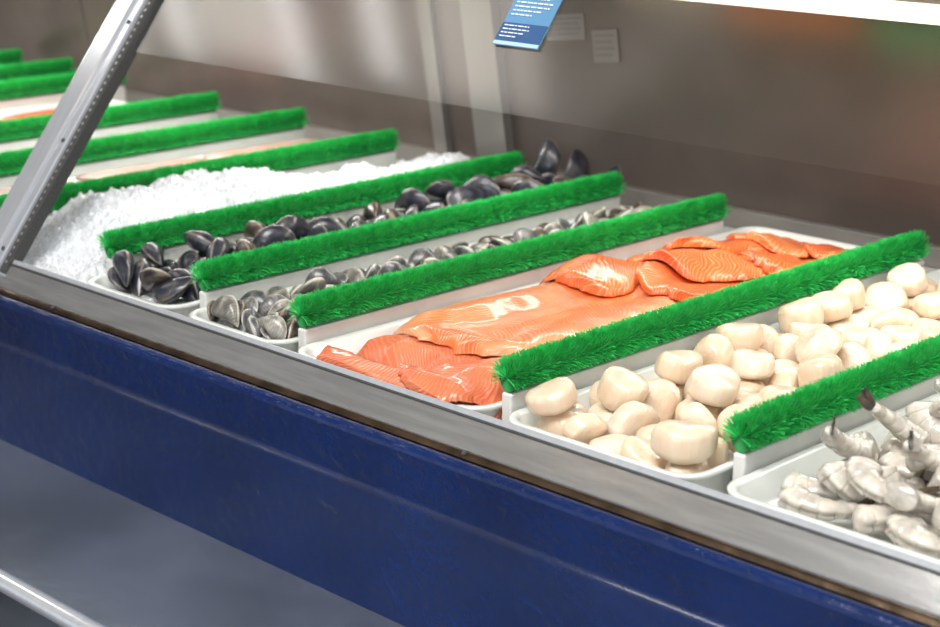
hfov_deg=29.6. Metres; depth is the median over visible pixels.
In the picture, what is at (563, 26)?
paper note
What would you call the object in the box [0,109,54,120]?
fish fillet
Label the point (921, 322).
scallop
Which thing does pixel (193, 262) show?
mussel
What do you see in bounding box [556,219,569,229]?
mussel
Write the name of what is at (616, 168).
mussel
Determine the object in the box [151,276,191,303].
mussel
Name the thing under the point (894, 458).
shrimp
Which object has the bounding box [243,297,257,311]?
clam
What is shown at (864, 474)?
shrimp
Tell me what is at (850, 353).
scallop
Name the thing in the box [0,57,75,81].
divider
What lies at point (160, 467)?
display case
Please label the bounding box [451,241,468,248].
mussel
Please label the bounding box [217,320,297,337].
crushed ice
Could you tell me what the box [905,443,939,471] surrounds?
shrimp
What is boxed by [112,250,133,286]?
mussel
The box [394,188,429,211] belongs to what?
mussel
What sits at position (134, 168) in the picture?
fish fillet
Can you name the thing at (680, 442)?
scallop
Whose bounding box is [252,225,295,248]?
mussel
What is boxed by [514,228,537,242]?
clam
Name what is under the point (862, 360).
scallop
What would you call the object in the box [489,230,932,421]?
divider
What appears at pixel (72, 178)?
food tray
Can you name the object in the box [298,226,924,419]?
food tray
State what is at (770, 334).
scallop
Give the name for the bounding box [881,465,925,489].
shrimp
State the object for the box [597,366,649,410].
scallop
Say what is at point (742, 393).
scallop
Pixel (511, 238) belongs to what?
mussel
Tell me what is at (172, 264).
mussel
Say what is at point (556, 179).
mussel
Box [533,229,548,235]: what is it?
mussel
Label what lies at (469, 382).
salmon fillet
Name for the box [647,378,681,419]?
scallop
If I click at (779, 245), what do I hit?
salmon fillet
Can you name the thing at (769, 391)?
scallop
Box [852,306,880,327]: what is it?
scallop
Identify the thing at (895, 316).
scallop
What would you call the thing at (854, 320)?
scallop
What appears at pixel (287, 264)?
divider
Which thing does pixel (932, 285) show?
scallop
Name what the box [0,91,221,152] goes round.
divider
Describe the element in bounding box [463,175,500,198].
mussel
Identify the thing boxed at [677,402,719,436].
scallop
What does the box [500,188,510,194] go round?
mussel
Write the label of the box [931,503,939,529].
shrimp
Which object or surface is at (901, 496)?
shrimp
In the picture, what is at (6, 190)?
fish fillet
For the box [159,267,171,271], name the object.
mussel
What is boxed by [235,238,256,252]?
mussel
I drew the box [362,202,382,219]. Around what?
mussel
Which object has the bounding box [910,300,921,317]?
scallop
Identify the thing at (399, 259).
mussel
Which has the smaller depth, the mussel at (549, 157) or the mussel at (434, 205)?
the mussel at (434, 205)
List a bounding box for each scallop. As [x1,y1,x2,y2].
[525,377,576,416]
[536,401,587,435]
[562,413,606,444]
[588,402,614,434]
[589,380,599,405]
[589,434,627,453]
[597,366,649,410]
[607,401,659,435]
[619,436,667,468]
[636,424,667,461]
[643,386,676,421]
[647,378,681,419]
[650,420,717,464]
[654,350,702,384]
[664,460,709,472]
[675,397,722,420]
[676,384,684,400]
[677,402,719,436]
[684,381,690,399]
[686,364,740,406]
[693,333,733,366]
[708,436,728,468]
[715,322,763,350]
[717,404,752,452]
[723,389,751,409]
[730,349,774,379]
[734,393,766,407]
[740,377,764,393]
[754,348,768,352]
[759,324,779,353]
[759,376,770,385]
[759,385,801,403]
[768,369,798,387]
[773,333,798,363]
[774,359,797,371]
[777,297,824,332]
[789,322,828,335]
[794,326,842,362]
[797,353,843,387]
[812,291,852,322]
[825,314,869,332]
[832,278,865,310]
[836,342,870,369]
[840,328,879,346]
[851,358,873,369]
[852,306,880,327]
[864,332,891,359]
[865,282,909,313]
[871,309,909,329]
[880,325,922,342]
[885,339,917,355]
[886,263,927,296]
[887,307,919,326]
[907,296,915,309]
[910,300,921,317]
[912,318,939,328]
[914,291,939,319]
[917,326,939,341]
[919,278,937,294]
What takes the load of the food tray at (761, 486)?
on the display case
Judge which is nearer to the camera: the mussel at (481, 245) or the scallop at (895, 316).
the scallop at (895, 316)
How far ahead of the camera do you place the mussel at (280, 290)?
2.11 m
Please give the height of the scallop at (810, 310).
0.040 m
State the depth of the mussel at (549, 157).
2.74 m
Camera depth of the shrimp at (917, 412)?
1.63 m
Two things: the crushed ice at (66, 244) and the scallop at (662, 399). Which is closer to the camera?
the scallop at (662, 399)
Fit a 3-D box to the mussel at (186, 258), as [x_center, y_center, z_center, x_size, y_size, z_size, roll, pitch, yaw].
[-0.356,-0.063,2.257,0.028,0.031,0.078,-6,17,-19]
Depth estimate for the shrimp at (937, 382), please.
1.67 m
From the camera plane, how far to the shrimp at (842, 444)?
1.57 m
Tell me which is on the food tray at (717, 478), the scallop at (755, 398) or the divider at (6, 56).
the scallop at (755, 398)
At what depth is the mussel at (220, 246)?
2.19 m
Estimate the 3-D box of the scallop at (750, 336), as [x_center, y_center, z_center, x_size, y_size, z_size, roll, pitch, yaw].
[0.290,0.025,1.911,0.048,0.035,0.053,-9,18,-29]
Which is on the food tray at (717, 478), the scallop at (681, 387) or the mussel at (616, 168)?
the scallop at (681, 387)
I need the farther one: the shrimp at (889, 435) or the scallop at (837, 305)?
the scallop at (837, 305)
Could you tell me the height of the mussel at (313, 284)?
0.026 m
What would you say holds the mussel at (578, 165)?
in the food tray at (102, 281)
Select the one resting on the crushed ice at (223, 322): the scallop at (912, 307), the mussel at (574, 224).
the mussel at (574, 224)
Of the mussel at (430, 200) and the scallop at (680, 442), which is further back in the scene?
the mussel at (430, 200)
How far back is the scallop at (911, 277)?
2.12 m
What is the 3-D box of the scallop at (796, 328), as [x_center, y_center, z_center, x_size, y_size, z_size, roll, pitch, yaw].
[0.373,0.023,1.953,0.045,0.024,0.037,-1,16,-2]
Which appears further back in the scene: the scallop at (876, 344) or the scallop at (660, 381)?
the scallop at (876, 344)
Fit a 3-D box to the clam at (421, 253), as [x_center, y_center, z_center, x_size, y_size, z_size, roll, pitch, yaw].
[-0.058,-0.071,2.298,0.048,0.027,0.021,-5,17,-17]
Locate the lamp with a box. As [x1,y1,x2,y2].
[683,0,939,24]
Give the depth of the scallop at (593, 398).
1.78 m
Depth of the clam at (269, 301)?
2.08 m
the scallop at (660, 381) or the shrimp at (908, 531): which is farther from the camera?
the scallop at (660, 381)
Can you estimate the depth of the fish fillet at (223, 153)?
2.93 m
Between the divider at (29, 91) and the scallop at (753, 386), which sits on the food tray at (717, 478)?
the scallop at (753, 386)
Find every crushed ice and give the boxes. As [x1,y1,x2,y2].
[23,152,472,283]
[115,286,189,303]
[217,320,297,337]
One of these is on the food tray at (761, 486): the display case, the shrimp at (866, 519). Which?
the shrimp at (866, 519)
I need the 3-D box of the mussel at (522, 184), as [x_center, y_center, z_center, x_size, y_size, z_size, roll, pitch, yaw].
[0.090,-0.172,2.562,0.067,0.045,0.027,7,18,24]
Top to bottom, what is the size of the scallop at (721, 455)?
0.035 m
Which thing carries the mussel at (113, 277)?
on the crushed ice at (147, 295)
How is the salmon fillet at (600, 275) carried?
on the salmon fillet
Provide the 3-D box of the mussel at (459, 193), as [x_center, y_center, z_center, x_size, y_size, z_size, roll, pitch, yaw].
[-0.003,-0.167,2.543,0.079,0.031,0.030,-11,19,-33]
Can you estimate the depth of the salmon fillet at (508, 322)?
1.98 m
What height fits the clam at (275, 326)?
0.031 m
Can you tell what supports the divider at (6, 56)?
on the display case
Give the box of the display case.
[0,0,939,626]
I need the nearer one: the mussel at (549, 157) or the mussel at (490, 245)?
the mussel at (490, 245)
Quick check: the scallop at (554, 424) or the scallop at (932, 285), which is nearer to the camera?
the scallop at (554, 424)
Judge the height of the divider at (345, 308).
0.088 m
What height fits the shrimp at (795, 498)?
0.026 m
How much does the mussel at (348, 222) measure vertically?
0.030 m
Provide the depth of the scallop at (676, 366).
1.81 m
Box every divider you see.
[0,48,24,64]
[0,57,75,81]
[0,71,127,109]
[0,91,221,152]
[0,106,309,187]
[0,128,401,215]
[97,150,527,271]
[188,171,626,307]
[286,193,731,347]
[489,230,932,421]
[719,333,939,479]
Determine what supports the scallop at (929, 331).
on the food tray at (717, 478)
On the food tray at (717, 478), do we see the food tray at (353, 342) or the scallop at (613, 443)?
the scallop at (613, 443)
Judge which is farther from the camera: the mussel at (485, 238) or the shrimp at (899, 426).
the mussel at (485, 238)
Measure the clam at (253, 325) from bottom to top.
0.023 m
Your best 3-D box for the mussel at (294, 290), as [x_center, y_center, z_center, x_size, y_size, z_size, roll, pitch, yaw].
[-0.210,-0.024,2.143,0.018,0.023,0.044,3,16,11]
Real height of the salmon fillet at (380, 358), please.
0.042 m
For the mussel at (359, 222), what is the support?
on the crushed ice at (147, 295)
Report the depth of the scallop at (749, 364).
1.80 m
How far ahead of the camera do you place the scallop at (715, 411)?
1.73 m
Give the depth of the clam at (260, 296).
2.10 m
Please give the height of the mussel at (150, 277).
0.043 m
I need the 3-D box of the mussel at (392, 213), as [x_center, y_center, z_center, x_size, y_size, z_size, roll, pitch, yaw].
[-0.109,-0.124,2.454,0.023,0.041,0.068,-4,17,-15]
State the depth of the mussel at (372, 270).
2.21 m
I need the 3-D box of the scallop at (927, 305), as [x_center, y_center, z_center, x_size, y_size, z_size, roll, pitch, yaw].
[0.533,-0.011,2.057,0.039,0.030,0.048,6,17,19]
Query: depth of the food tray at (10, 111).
3.46 m
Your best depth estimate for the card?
1.90 m
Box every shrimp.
[777,485,874,519]
[780,471,842,500]
[817,461,906,502]
[821,416,878,461]
[841,458,928,486]
[844,456,939,503]
[852,502,901,534]
[853,431,879,463]
[857,387,931,443]
[877,451,933,486]
[879,437,902,456]
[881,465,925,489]
[883,482,939,514]
[884,415,907,441]
[884,513,939,557]
[902,428,939,472]
[905,401,939,443]
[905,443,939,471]
[910,497,939,535]
[927,466,939,496]
[928,401,939,417]
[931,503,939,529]
[934,379,939,394]
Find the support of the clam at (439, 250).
on the crushed ice at (223, 322)
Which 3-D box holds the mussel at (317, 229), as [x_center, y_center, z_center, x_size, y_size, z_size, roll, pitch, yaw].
[-0.196,-0.092,2.322,0.025,0.052,0.056,-7,18,-23]
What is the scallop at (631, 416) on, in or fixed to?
on the food tray at (717, 478)
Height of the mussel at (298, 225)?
0.038 m
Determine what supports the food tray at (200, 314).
on the display case
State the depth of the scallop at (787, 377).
1.81 m
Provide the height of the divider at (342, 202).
0.088 m
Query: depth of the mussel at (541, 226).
2.46 m
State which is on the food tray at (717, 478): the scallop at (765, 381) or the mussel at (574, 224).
the scallop at (765, 381)
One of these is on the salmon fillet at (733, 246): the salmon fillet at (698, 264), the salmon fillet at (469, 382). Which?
the salmon fillet at (698, 264)
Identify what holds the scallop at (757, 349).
on the food tray at (717, 478)
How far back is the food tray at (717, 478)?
1.64 m
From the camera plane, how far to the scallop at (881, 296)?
2.10 m
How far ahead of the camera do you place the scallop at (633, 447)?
1.63 m
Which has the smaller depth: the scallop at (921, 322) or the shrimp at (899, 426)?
the shrimp at (899, 426)
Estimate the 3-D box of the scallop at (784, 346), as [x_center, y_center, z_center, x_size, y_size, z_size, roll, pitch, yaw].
[0.349,0.045,1.923,0.044,0.045,0.034,-6,17,-20]
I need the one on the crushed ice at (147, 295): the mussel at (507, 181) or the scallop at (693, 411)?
the mussel at (507, 181)
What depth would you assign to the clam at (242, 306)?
2.05 m
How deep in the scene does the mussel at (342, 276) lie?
2.18 m
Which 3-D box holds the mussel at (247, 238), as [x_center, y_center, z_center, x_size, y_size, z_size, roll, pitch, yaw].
[-0.282,-0.080,2.304,0.061,0.038,0.022,1,16,5]
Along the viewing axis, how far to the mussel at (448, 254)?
2.29 m
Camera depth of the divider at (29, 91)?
3.47 m
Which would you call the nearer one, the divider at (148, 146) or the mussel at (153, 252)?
the mussel at (153, 252)
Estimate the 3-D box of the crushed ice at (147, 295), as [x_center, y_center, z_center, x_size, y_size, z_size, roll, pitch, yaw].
[-0.128,-0.087,2.427,0.155,0.021,0.790,15,22,43]
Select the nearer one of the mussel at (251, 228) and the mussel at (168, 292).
the mussel at (168, 292)
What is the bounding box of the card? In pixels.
[493,0,562,49]
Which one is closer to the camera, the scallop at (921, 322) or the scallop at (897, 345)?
the scallop at (897, 345)
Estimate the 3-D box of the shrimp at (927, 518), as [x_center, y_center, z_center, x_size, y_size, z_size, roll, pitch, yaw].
[0.388,0.176,1.488,0.041,0.031,0.082,3,16,10]
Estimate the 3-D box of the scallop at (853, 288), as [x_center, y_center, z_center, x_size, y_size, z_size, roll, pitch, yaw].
[0.440,-0.020,2.065,0.045,0.038,0.041,-9,18,-27]
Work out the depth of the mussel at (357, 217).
2.40 m
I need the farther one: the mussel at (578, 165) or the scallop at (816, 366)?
the mussel at (578, 165)
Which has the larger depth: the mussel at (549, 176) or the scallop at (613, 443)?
the mussel at (549, 176)
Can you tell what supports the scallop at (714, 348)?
on the food tray at (717, 478)
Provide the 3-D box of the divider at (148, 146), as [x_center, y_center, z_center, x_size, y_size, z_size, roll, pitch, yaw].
[-0.562,-0.250,2.890,0.044,0.088,0.764,15,22,43]
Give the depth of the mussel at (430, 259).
2.27 m
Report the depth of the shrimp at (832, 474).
1.53 m
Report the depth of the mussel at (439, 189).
2.58 m
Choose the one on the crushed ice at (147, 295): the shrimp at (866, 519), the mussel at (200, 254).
the mussel at (200, 254)
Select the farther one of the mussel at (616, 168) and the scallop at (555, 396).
the mussel at (616, 168)
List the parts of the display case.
door, glass post, glass post, door, post, panel, glass rail, post, sill, door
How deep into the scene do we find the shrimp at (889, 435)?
1.67 m
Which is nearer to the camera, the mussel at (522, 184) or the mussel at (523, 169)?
the mussel at (522, 184)
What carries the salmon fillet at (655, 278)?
on the salmon fillet
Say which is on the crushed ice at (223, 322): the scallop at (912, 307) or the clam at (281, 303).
the clam at (281, 303)
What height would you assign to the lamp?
0.156 m
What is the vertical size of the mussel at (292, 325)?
0.028 m
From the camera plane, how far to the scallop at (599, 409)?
1.73 m
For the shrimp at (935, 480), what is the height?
0.042 m
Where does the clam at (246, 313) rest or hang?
on the crushed ice at (223, 322)
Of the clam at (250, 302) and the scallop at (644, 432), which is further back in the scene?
the clam at (250, 302)
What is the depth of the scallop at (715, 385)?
1.72 m
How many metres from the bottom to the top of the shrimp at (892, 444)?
0.028 m
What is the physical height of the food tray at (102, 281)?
0.034 m
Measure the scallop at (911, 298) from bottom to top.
0.027 m
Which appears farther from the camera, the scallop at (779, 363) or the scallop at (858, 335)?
the scallop at (858, 335)
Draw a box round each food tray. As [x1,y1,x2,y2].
[0,99,127,118]
[67,139,303,181]
[88,259,199,316]
[189,206,632,352]
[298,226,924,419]
[509,269,939,493]
[727,393,939,563]
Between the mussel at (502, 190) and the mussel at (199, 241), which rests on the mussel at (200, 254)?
the mussel at (199, 241)
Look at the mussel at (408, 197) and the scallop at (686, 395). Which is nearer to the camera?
the scallop at (686, 395)
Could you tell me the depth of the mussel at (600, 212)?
2.51 m
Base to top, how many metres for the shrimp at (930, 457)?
0.056 m
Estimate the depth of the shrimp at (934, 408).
1.62 m
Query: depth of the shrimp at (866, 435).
1.63 m
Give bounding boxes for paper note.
[546,13,585,40]
[591,29,619,62]
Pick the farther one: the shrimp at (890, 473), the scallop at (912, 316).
the scallop at (912, 316)
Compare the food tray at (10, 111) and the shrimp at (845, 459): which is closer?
the shrimp at (845, 459)
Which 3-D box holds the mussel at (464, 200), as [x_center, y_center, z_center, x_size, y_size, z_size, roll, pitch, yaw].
[-0.003,-0.143,2.516,0.059,0.039,0.022,-11,19,-33]
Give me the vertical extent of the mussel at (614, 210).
0.021 m
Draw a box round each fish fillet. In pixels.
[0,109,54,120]
[0,181,75,194]
[75,158,209,181]
[203,139,322,159]
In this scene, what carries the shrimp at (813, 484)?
on the food tray at (761, 486)
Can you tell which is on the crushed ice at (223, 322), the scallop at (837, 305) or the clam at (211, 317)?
the clam at (211, 317)
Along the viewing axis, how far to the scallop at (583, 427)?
1.67 m
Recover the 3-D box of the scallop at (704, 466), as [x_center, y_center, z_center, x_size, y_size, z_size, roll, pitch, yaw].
[0.196,0.144,1.615,0.047,0.024,0.038,-12,21,-34]
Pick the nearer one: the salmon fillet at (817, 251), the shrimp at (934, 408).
the shrimp at (934, 408)
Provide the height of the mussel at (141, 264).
0.037 m
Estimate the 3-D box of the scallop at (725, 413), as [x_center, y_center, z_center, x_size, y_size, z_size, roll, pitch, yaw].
[0.253,0.108,1.657,0.048,0.046,0.044,11,20,34]
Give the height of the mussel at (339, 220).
0.037 m
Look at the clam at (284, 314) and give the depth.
2.02 m
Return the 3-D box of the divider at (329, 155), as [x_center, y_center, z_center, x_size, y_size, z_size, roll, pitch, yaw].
[-0.392,-0.192,2.686,0.044,0.088,0.764,15,22,43]
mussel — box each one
[107,267,130,290]
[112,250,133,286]
[131,258,151,295]
[139,267,170,292]
[140,242,163,266]
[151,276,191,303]
[154,259,179,269]
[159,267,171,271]
[167,268,199,301]
[177,250,199,268]
[183,230,215,253]
[185,257,206,273]
[198,252,205,257]
[206,237,234,259]
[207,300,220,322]
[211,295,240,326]
[229,241,236,253]
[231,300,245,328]
[234,237,253,241]
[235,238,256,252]
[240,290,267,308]
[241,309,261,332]
[243,220,265,237]
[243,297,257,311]
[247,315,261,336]
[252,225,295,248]
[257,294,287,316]
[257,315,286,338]
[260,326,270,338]
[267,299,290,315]
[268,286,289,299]
[275,215,309,238]
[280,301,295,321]
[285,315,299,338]
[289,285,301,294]
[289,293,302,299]
[298,216,343,239]
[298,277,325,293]
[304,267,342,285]
[308,224,328,236]
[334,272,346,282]
[335,218,347,230]
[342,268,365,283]
[346,214,360,227]
[349,220,367,227]
[350,215,366,224]
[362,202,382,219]
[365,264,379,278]
[370,214,389,224]
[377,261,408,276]
[382,256,405,265]
[383,208,398,219]
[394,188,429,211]
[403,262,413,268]
[404,204,418,216]
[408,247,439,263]
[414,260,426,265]
[421,201,443,211]
[422,257,439,263]
[425,180,454,199]
[429,199,447,205]
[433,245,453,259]
[444,251,457,260]
[447,186,488,206]
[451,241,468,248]
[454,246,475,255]
[458,199,474,204]
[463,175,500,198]
[470,242,488,253]
[477,235,500,242]
[487,243,499,248]
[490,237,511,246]
[492,173,532,189]
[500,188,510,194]
[502,236,513,242]
[510,165,545,180]
[511,179,542,191]
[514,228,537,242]
[533,139,560,174]
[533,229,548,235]
[536,223,548,229]
[539,172,560,184]
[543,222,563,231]
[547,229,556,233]
[552,177,574,183]
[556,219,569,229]
[563,149,589,179]
[566,222,577,230]
[574,212,583,226]
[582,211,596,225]
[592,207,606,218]
[603,165,620,175]
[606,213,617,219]
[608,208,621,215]
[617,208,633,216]
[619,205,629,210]
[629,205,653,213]
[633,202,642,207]
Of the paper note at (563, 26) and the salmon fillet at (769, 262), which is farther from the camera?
the paper note at (563, 26)
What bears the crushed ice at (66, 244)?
on the display case
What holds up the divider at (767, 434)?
on the display case
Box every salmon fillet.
[316,335,497,404]
[393,279,677,355]
[398,357,505,418]
[539,254,662,296]
[627,247,771,281]
[636,261,770,300]
[661,236,776,254]
[726,231,816,258]
[740,250,823,273]
[803,243,847,258]
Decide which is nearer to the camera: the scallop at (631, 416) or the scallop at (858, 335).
the scallop at (631, 416)
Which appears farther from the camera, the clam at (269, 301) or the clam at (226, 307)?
the clam at (269, 301)
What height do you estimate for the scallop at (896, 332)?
0.036 m
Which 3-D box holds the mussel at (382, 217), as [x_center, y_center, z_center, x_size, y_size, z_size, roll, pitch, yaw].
[-0.118,-0.111,2.349,0.029,0.044,0.071,-1,16,-4]
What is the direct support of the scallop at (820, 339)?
on the food tray at (717, 478)
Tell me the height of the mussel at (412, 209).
0.047 m

